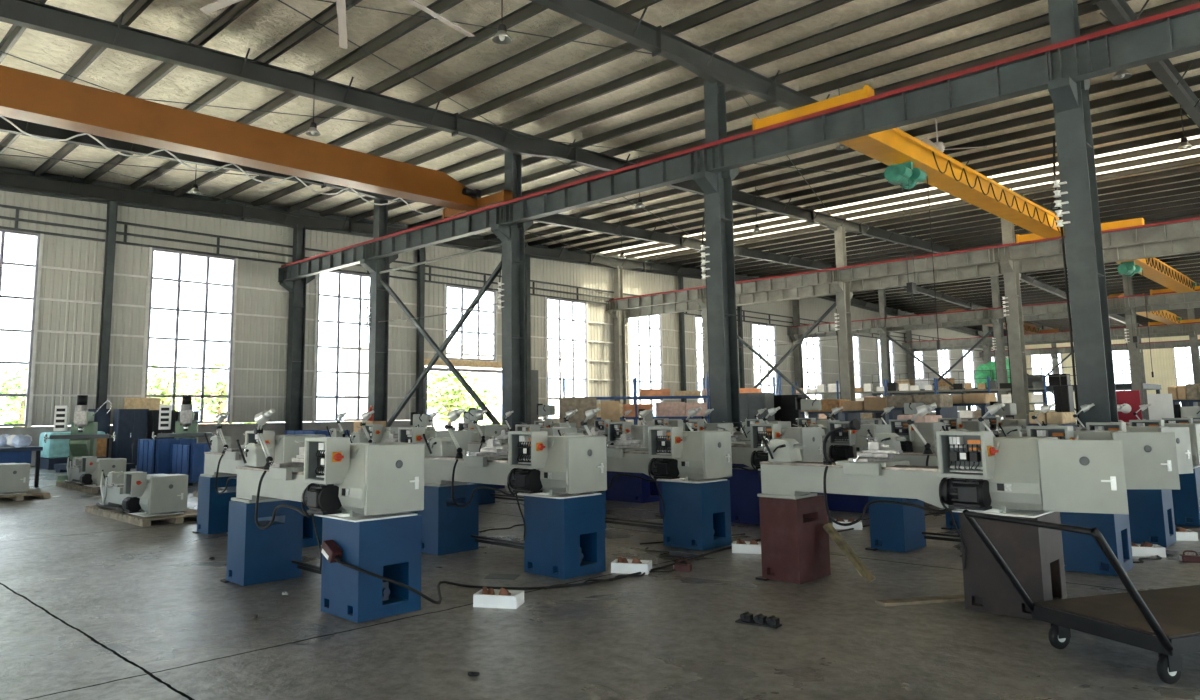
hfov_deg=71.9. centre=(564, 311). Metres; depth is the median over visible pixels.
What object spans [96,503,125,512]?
bundle
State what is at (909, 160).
crane
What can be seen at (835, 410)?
lamp
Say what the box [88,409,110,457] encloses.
tall cabinet
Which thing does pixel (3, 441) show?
plastic bag
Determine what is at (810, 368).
building
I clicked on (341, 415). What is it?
lamp
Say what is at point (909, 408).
press
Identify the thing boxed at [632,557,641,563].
iron casting
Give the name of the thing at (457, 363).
door
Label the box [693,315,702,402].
window
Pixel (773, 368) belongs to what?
brace
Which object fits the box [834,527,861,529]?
tray
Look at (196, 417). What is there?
tall cabinet
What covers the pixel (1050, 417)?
goods
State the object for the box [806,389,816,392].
storage box
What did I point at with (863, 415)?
storage box
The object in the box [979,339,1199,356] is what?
runway
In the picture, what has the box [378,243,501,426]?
brace
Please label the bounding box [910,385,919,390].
storage box
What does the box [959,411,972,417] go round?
storage box
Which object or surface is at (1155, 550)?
tray
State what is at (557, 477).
lathe
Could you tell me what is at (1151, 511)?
lathe
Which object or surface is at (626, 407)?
wooden crate
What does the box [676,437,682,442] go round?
switch
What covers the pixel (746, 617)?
bracket
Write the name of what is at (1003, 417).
shelf
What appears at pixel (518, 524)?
coiled cable
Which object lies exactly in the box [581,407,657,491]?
lamp
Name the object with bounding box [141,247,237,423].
window
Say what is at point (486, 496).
lathe
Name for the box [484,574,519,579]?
floor mat
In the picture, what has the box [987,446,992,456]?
switch plate
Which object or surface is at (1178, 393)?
goods
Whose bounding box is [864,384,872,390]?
storage box
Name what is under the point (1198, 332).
runway
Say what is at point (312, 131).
pendant lamp
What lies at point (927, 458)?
lamp
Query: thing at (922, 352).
window
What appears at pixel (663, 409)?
wooden crate
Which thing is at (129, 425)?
tall cabinet
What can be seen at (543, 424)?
metal lathe
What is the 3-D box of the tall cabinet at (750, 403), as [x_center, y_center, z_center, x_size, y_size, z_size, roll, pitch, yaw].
[7.119,4.130,31.262,0.650,2.122,1.445,6,-10,-44]
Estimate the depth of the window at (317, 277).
33.19 m
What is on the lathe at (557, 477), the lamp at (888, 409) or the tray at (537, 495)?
the tray at (537, 495)
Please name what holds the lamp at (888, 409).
attached to the metal lathe at (951, 423)
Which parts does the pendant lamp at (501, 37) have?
lamp shade, cord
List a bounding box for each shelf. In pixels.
[794,388,1043,394]
[818,417,1012,419]
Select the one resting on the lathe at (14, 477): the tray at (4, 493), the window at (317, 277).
the tray at (4, 493)
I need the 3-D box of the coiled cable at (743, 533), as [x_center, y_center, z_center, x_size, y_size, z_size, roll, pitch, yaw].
[1.472,2.582,9.416,1.454,0.016,0.078,3,-8,-27]
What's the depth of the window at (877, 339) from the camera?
69.62 m
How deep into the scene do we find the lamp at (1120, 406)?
13.99 m
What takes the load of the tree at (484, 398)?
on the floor
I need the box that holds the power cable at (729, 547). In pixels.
[338,512,944,603]
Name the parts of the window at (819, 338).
jamb trim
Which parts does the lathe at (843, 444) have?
panel, motor, door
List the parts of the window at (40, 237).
jamb trim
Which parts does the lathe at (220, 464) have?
clamp lever, panel, door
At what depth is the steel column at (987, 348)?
66.91 m
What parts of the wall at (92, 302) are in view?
wind post, wind post, wind post, wind post, wind post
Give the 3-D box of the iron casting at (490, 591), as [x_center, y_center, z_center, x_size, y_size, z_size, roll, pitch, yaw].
[-0.583,2.154,6.337,0.093,0.097,0.094,1,-7,-15]
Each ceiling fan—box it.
[199,0,474,49]
[921,117,986,152]
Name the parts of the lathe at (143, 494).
panel, motor, door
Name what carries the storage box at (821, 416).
on the storage rack at (935, 390)
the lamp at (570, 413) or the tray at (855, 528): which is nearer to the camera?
the tray at (855, 528)
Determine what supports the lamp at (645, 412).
attached to the metal lathe at (695, 425)
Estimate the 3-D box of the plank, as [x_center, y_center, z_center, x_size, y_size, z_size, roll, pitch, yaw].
[2.423,2.053,7.064,0.389,0.456,0.130,-6,-9,36]
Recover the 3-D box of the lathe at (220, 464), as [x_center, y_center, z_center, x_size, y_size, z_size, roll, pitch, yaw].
[-3.756,1.943,9.873,0.690,1.513,2.378,6,-10,-44]
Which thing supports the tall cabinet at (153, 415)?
on the floor
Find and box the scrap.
[468,671,478,675]
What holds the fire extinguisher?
attached to the steel column at (378, 309)
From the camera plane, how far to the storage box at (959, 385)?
41.27 m
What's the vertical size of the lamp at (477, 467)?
0.984 m
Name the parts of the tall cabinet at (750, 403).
door, door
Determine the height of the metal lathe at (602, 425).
1.513 m
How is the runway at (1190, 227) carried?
on the steel column at (619, 320)
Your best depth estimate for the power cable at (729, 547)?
6.88 m
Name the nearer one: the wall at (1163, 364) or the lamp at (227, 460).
the lamp at (227, 460)
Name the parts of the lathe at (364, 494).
clamp lever, tool post, panel, motor, data plate, door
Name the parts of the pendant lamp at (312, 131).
lamp shade, cord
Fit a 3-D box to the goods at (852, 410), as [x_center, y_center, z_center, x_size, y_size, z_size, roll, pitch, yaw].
[8.919,3.392,24.063,0.900,1.807,1.316,6,-10,-44]
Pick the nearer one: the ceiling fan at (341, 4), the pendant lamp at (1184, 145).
the ceiling fan at (341, 4)
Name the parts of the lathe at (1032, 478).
clamp lever, tool post, panel, motor, warning plate, data plate, door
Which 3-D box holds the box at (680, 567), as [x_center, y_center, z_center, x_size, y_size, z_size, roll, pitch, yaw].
[1.078,2.322,7.588,0.157,0.106,0.090,-3,-8,22]
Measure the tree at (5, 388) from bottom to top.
4.243 m
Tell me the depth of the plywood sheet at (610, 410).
22.47 m
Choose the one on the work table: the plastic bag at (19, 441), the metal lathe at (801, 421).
the plastic bag at (19, 441)
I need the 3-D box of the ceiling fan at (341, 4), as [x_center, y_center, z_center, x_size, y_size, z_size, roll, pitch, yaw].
[-3.863,-5.389,14.372,3.270,0.921,3.270,-5,-8,31]
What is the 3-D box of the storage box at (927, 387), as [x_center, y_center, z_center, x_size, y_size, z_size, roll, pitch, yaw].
[18.577,3.856,42.196,0.349,0.275,0.554,-5,-8,31]
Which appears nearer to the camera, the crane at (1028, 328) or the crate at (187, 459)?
the crate at (187, 459)
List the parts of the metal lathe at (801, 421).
panel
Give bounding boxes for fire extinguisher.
[368,406,372,420]
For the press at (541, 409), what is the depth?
24.38 m
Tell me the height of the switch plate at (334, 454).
0.075 m
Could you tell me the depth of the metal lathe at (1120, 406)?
13.97 m
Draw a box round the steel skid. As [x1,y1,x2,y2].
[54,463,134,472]
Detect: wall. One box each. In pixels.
[0,166,1010,465]
[1025,335,1199,420]
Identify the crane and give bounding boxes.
[0,65,511,218]
[752,85,1143,349]
[942,308,1058,333]
[1107,293,1199,326]
[1116,257,1199,376]
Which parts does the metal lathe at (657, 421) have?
panel, door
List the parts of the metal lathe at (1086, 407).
panel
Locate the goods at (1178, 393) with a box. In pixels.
[1168,386,1188,406]
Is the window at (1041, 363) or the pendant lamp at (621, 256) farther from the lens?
the window at (1041, 363)
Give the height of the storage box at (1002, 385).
0.263 m
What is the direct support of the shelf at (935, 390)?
attached to the storage rack at (935, 390)
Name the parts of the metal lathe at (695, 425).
panel, door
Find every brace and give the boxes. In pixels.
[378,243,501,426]
[736,293,835,419]
[886,323,993,407]
[992,341,1075,410]
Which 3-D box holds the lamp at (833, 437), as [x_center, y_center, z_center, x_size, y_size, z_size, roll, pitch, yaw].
[3.523,1.905,12.383,0.192,0.984,1.230,6,-10,-44]
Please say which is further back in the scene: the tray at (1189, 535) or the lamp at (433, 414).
the lamp at (433, 414)
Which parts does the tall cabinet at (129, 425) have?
door, door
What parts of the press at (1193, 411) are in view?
motor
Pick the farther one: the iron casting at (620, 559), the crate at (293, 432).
the crate at (293, 432)
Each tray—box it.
[0,492,25,494]
[129,511,183,516]
[314,512,417,521]
[473,589,523,608]
[517,492,600,498]
[611,559,651,574]
[611,571,648,574]
[657,478,726,482]
[732,541,760,553]
[732,551,760,553]
[833,519,862,529]
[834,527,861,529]
[939,508,1051,517]
[1132,544,1165,556]
[1132,554,1165,556]
[1176,530,1197,540]
[1176,538,1197,540]
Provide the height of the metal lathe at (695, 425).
1.513 m
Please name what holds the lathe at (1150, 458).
on the floor
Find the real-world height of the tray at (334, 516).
0.035 m
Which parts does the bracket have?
post, plate, post, post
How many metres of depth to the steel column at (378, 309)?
27.49 m
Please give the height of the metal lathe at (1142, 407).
1.513 m
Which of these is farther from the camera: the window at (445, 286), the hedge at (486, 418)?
the hedge at (486, 418)
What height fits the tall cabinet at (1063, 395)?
2.229 m
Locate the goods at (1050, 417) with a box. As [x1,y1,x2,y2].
[1028,411,1075,430]
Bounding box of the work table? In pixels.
[0,446,42,486]
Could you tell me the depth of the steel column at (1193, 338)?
57.24 m
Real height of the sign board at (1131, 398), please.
1.780 m
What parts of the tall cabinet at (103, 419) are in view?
door, door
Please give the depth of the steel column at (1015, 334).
30.71 m
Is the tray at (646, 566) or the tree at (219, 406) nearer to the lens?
the tray at (646, 566)
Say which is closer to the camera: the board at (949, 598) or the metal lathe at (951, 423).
the board at (949, 598)
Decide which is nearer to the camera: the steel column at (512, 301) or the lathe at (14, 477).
the lathe at (14, 477)
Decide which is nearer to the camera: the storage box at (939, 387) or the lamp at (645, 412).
the lamp at (645, 412)
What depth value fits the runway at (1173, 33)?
15.70 m
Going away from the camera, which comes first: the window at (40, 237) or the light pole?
the window at (40, 237)
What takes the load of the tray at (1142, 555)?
on the tray at (1155, 550)
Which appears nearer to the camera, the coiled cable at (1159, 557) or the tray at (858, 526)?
the coiled cable at (1159, 557)
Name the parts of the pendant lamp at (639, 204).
lamp shade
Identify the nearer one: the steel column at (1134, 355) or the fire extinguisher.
the fire extinguisher
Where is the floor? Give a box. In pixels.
[0,466,1199,699]
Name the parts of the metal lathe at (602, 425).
panel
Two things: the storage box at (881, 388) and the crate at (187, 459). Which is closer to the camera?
the crate at (187, 459)
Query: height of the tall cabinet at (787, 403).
2.036 m
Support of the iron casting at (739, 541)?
on the tray at (747, 548)
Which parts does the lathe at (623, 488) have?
tool post, panel, door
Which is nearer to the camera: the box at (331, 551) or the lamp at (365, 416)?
the box at (331, 551)
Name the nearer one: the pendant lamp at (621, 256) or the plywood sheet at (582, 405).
the plywood sheet at (582, 405)
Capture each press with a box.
[410,412,432,426]
[463,411,472,421]
[469,408,483,420]
[536,404,554,420]
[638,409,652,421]
[795,397,821,417]
[902,403,923,414]
[990,402,1016,418]
[1173,405,1199,417]
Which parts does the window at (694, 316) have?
jamb trim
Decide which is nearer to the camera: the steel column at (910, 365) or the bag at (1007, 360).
the bag at (1007, 360)
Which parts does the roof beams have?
bracing rod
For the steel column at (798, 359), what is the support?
on the floor
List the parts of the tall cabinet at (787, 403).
door, door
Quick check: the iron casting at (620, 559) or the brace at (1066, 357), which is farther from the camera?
the brace at (1066, 357)
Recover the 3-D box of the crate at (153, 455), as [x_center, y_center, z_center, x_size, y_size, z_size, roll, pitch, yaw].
[-9.123,3.386,18.905,0.920,0.950,1.120,6,-10,-44]
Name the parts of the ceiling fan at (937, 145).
down rod, motor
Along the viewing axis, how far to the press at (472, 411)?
22.85 m
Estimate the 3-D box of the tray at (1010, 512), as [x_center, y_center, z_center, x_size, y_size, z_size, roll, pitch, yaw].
[3.184,1.447,6.086,0.530,0.035,0.640,6,-10,-44]
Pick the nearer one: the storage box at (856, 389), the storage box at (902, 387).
the storage box at (902, 387)
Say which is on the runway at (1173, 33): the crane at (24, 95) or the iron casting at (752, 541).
the crane at (24, 95)
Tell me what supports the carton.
on the crate
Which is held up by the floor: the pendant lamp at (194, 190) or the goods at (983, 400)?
the goods at (983, 400)
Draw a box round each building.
[147,382,267,423]
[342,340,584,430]
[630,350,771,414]
[769,363,859,398]
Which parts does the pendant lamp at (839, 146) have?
lamp shade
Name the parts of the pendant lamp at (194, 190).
lamp shade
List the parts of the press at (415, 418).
motor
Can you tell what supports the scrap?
on the floor
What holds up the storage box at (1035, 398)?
on the storage rack at (935, 390)
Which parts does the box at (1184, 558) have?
handle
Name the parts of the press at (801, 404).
motor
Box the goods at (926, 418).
[897,415,941,422]
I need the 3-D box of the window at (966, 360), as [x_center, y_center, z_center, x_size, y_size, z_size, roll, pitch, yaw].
[40.046,6.754,81.882,3.100,6.140,0.150,6,-10,-44]
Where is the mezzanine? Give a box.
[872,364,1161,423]
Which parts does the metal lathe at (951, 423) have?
panel, door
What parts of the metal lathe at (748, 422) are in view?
door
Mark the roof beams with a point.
(580, 89)
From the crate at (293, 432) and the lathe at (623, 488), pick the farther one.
the crate at (293, 432)
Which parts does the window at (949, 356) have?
jamb trim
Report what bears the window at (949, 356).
in the wall at (92, 302)
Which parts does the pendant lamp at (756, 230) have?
lamp shade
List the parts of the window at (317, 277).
jamb trim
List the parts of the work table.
leg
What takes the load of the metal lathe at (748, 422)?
on the floor
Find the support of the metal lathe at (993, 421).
on the floor
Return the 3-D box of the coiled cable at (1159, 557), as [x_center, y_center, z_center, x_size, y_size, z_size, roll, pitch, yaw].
[5.356,2.337,7.750,1.329,0.016,0.118,3,-8,-30]
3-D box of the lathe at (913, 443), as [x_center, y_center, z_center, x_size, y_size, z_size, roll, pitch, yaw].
[5.098,2.339,13.890,0.720,1.513,2.378,6,-10,-44]
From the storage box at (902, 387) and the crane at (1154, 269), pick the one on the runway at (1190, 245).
the crane at (1154, 269)
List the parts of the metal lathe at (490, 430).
door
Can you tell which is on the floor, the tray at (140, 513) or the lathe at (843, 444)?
the lathe at (843, 444)
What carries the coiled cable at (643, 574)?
on the floor
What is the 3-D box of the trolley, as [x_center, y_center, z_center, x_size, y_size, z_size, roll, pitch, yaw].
[3.625,1.598,4.921,2.240,0.841,0.902,2,-7,-18]
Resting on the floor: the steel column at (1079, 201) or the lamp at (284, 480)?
the steel column at (1079, 201)
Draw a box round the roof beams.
[0,0,1199,336]
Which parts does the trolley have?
frame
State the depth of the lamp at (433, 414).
16.88 m
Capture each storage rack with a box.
[563,371,780,424]
[792,375,1047,419]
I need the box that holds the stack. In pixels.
[39,431,106,469]
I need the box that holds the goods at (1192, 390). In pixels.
[1185,383,1199,406]
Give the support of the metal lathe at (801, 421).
on the floor
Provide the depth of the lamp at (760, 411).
18.65 m
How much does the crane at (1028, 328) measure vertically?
0.688 m
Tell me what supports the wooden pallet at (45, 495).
on the floor
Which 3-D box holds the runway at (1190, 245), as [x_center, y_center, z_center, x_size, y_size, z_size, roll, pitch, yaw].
[17.776,-1.865,30.854,0.260,0.600,41.980,6,-10,-44]
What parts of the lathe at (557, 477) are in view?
clamp lever, tool post, panel, motor, door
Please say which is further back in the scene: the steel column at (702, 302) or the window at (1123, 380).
the window at (1123, 380)
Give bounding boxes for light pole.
[175,318,208,394]
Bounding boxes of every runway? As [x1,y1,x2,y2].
[278,2,1199,281]
[605,217,1199,310]
[623,237,1199,317]
[787,289,1199,334]
[801,302,1199,337]
[902,322,1199,348]
[913,331,1199,351]
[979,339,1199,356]
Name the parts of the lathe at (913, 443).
panel, motor, door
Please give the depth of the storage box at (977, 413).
40.70 m
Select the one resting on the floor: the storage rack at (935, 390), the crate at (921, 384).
the storage rack at (935, 390)
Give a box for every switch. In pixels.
[334,453,343,460]
[538,444,544,449]
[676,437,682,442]
[989,447,998,455]
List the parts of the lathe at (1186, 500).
clamp lever, tool post, panel, door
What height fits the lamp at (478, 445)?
0.984 m
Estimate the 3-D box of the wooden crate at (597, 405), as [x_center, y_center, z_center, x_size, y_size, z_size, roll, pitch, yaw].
[1.822,4.145,34.845,1.163,0.573,0.885,-1,-7,0]
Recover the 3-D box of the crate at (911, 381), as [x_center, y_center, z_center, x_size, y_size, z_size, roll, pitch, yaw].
[23.659,5.083,57.551,0.840,0.750,1.040,6,-10,-44]
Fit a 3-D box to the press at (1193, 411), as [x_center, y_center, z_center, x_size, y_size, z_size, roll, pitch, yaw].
[15.358,3.019,20.279,0.680,1.494,0.544,-3,-7,20]
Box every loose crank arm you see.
[67,457,71,480]
[100,472,106,504]
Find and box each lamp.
[189,165,200,193]
[215,411,236,493]
[254,408,311,529]
[305,71,320,135]
[336,412,346,436]
[360,410,373,442]
[429,411,438,430]
[444,408,514,507]
[473,410,486,451]
[492,0,511,43]
[504,411,513,430]
[564,409,577,426]
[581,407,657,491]
[618,218,625,258]
[635,193,644,207]
[639,409,651,424]
[683,407,759,470]
[701,409,713,422]
[753,187,761,232]
[754,408,765,418]
[763,406,836,461]
[823,419,859,464]
[827,406,842,420]
[835,89,848,149]
[879,406,893,423]
[907,403,936,465]
[978,403,1004,436]
[1031,403,1055,425]
[1073,403,1094,426]
[1112,70,1131,79]
[1117,403,1125,409]
[1133,403,1150,419]
[1177,105,1192,149]
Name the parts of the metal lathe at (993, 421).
panel, door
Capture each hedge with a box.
[199,417,255,423]
[449,415,501,426]
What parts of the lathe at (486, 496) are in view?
tool post, panel, door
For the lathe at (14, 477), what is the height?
0.587 m
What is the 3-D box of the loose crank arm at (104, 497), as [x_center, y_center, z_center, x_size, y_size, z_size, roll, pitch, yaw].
[-7.058,2.716,12.688,0.082,0.514,0.422,5,-9,-40]
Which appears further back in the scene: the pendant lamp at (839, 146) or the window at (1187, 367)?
the window at (1187, 367)
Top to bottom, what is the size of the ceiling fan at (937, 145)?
1.327 m
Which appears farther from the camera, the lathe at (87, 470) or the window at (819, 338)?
the window at (819, 338)
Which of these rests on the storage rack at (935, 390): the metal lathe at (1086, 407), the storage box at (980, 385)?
the storage box at (980, 385)
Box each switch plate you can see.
[332,452,340,461]
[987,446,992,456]
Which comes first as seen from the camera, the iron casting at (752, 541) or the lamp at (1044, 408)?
the iron casting at (752, 541)
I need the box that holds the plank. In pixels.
[823,523,874,582]
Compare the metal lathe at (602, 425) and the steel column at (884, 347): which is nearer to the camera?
the metal lathe at (602, 425)
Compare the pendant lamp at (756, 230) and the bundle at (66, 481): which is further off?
the pendant lamp at (756, 230)
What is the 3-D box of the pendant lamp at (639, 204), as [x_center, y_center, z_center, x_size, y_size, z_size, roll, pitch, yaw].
[2.368,-4.150,26.300,0.330,1.688,0.330,6,-10,-44]
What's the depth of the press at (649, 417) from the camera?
23.74 m
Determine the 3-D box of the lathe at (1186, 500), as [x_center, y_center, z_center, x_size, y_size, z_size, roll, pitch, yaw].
[6.952,1.957,10.921,0.690,1.513,2.378,6,-10,-44]
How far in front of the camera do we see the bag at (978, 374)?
52.48 m
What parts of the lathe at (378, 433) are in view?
panel, door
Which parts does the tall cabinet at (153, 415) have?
door, door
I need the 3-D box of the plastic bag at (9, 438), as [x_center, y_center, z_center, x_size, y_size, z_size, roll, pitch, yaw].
[-12.136,2.843,18.276,0.346,0.258,0.465,6,-10,-44]
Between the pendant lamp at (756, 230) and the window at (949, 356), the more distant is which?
the window at (949, 356)
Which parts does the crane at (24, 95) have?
drive motor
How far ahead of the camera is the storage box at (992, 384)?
40.50 m
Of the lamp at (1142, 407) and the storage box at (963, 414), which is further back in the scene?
the storage box at (963, 414)
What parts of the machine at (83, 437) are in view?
motor, lamp arm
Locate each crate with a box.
[136,438,196,473]
[169,443,231,485]
[284,430,349,436]
[596,403,622,416]
[623,404,652,416]
[639,389,669,395]
[656,402,685,416]
[673,391,700,395]
[685,403,709,415]
[701,389,706,395]
[739,388,760,392]
[895,379,913,389]
[915,379,933,388]
[936,378,954,387]
[1027,375,1043,385]
[1048,374,1070,385]
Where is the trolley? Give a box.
[962,510,1199,683]
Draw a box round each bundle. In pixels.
[64,480,81,485]
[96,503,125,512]
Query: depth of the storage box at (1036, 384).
39.50 m
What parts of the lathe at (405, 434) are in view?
tool post, panel, door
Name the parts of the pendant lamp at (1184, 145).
cord, lamp shade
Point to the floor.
(93, 607)
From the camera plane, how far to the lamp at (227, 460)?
10.06 m
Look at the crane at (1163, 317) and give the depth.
54.68 m
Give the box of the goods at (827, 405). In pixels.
[800,399,850,420]
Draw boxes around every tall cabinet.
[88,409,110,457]
[111,409,148,465]
[147,410,175,438]
[175,411,198,442]
[739,393,774,423]
[774,395,805,426]
[1053,386,1075,430]
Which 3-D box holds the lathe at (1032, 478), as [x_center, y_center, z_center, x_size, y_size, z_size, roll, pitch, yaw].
[2.744,1.523,6.452,0.690,1.381,2.811,6,-10,-44]
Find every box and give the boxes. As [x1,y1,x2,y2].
[320,540,342,562]
[673,559,691,571]
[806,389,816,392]
[817,384,825,391]
[819,414,826,418]
[828,384,839,391]
[855,388,862,391]
[861,413,873,417]
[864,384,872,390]
[876,386,886,390]
[888,382,897,390]
[899,384,909,390]
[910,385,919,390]
[924,385,933,389]
[938,386,950,389]
[953,383,963,389]
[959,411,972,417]
[965,383,971,388]
[974,410,981,417]
[977,383,985,388]
[989,381,996,388]
[999,383,1010,388]
[1001,394,1012,402]
[1031,394,1042,402]
[1033,381,1043,387]
[1179,550,1199,562]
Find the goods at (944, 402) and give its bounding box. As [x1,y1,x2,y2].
[887,394,953,419]
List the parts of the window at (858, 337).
jamb trim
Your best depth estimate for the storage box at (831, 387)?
44.37 m
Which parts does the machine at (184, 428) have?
motor, lamp arm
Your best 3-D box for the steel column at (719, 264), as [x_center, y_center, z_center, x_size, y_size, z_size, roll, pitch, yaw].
[3.367,-0.813,17.962,1.300,8.793,0.600,6,-10,-44]
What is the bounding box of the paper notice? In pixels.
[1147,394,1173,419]
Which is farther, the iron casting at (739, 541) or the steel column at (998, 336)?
the steel column at (998, 336)
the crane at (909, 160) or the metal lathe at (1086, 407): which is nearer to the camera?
the metal lathe at (1086, 407)
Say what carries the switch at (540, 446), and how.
attached to the lathe at (557, 477)
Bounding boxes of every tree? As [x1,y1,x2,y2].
[0,365,32,426]
[147,358,196,410]
[188,363,227,423]
[427,371,483,429]
[454,384,499,420]
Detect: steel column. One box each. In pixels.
[279,224,314,430]
[360,198,397,423]
[491,151,532,430]
[608,266,628,420]
[694,80,740,430]
[697,252,709,422]
[790,299,803,392]
[832,226,855,400]
[877,289,891,396]
[906,330,914,380]
[982,325,991,363]
[990,276,1007,416]
[1000,218,1029,425]
[1047,0,1118,427]
[1051,343,1058,373]
[1122,274,1145,418]
[1138,338,1148,419]
[1187,308,1199,405]
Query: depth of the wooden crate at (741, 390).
34.48 m
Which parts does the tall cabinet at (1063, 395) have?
door, door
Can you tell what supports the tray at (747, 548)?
on the floor
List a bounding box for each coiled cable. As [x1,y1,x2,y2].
[480,524,523,532]
[544,569,674,589]
[640,533,744,544]
[645,547,689,563]
[1133,554,1171,562]
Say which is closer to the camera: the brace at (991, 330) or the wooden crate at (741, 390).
the wooden crate at (741, 390)
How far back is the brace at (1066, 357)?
63.52 m
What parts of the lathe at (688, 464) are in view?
tool post, panel, motor, door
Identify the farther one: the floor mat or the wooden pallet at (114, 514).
the wooden pallet at (114, 514)
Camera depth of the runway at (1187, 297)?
48.90 m
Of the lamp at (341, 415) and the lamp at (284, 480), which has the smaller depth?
the lamp at (284, 480)
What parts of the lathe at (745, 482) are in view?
motor, panel, door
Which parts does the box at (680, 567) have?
handle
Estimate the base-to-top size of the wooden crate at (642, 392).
0.300 m
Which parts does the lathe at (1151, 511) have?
panel, door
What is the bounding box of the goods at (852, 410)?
[842,397,888,423]
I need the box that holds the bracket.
[735,611,781,628]
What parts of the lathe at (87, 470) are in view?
panel, motor, door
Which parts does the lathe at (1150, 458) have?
clamp lever, panel, door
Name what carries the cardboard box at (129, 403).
on the tall cabinet at (129, 425)
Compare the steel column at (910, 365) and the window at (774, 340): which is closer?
the window at (774, 340)
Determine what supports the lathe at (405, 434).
on the floor
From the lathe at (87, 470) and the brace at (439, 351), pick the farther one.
the brace at (439, 351)
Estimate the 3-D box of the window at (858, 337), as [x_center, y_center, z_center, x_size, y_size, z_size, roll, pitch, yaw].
[22.288,4.802,64.337,3.100,6.140,0.150,6,-10,-44]
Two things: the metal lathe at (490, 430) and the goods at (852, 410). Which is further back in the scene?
the goods at (852, 410)
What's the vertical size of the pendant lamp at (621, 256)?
1.879 m
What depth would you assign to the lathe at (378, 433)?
14.54 m
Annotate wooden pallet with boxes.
[0,488,50,500]
[56,481,99,493]
[85,505,196,526]
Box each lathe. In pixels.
[0,463,29,494]
[67,456,126,486]
[99,470,187,516]
[192,411,325,547]
[220,408,424,622]
[327,412,397,442]
[346,410,467,513]
[418,408,606,579]
[418,411,504,488]
[458,410,576,504]
[492,411,575,430]
[548,409,662,502]
[552,411,632,436]
[558,407,731,550]
[611,410,682,426]
[639,409,733,479]
[655,407,822,525]
[701,409,790,467]
[739,406,890,513]
[740,408,839,434]
[755,419,1128,620]
[805,406,945,459]
[859,406,989,430]
[865,403,1179,575]
[929,406,1026,436]
[941,403,1192,547]
[995,403,1199,526]
[1041,403,1199,426]
[1074,403,1199,426]
[1119,403,1150,423]
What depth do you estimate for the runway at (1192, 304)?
48.29 m
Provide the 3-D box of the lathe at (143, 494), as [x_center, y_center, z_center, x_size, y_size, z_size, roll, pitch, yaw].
[-6.389,2.628,12.262,0.690,0.587,2.378,6,-10,-44]
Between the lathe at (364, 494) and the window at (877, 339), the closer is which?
the lathe at (364, 494)
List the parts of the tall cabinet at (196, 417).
door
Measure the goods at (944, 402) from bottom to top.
1.827 m
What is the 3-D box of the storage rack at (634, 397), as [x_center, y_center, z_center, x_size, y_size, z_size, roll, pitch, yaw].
[4.467,4.102,34.870,9.080,3.109,1.100,-1,-7,0]
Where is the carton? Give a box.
[354,421,385,431]
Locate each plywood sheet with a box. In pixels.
[559,398,596,428]
[601,401,619,421]
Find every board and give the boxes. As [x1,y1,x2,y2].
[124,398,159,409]
[875,594,964,606]
[1116,390,1141,424]
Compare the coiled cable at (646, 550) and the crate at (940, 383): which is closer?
the coiled cable at (646, 550)
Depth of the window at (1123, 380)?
84.51 m
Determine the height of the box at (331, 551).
0.148 m
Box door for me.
[424,359,538,423]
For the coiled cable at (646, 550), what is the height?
0.016 m
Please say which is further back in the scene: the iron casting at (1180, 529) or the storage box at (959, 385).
the storage box at (959, 385)
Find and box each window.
[0,229,43,427]
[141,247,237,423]
[311,271,369,422]
[443,284,496,361]
[544,297,588,418]
[626,315,663,415]
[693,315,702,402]
[750,323,778,394]
[802,337,823,398]
[852,335,862,397]
[876,338,895,396]
[914,351,924,378]
[936,350,952,394]
[961,349,977,410]
[1030,354,1063,409]
[1113,350,1127,390]
[1173,347,1199,385]
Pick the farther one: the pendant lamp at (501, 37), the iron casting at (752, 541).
the pendant lamp at (501, 37)
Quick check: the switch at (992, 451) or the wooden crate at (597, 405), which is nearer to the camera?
the switch at (992, 451)
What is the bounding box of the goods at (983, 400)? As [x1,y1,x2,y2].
[952,393,995,417]
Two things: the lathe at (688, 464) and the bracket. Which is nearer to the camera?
the bracket
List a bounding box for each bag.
[0,434,10,446]
[6,435,14,445]
[12,434,31,447]
[975,364,993,387]
[987,361,997,386]
[996,359,1011,382]
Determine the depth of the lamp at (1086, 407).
12.59 m
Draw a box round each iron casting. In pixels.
[482,587,494,594]
[498,588,510,595]
[617,556,627,562]
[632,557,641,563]
[736,539,745,543]
[750,539,757,544]
[1140,542,1152,546]
[1175,527,1185,531]
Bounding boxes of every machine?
[44,395,115,481]
[152,395,217,441]
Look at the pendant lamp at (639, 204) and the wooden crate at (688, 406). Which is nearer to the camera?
the pendant lamp at (639, 204)
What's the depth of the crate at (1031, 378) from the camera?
51.52 m
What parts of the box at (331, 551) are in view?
plate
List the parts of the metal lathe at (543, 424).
door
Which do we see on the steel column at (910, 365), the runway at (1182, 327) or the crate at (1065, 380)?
the runway at (1182, 327)

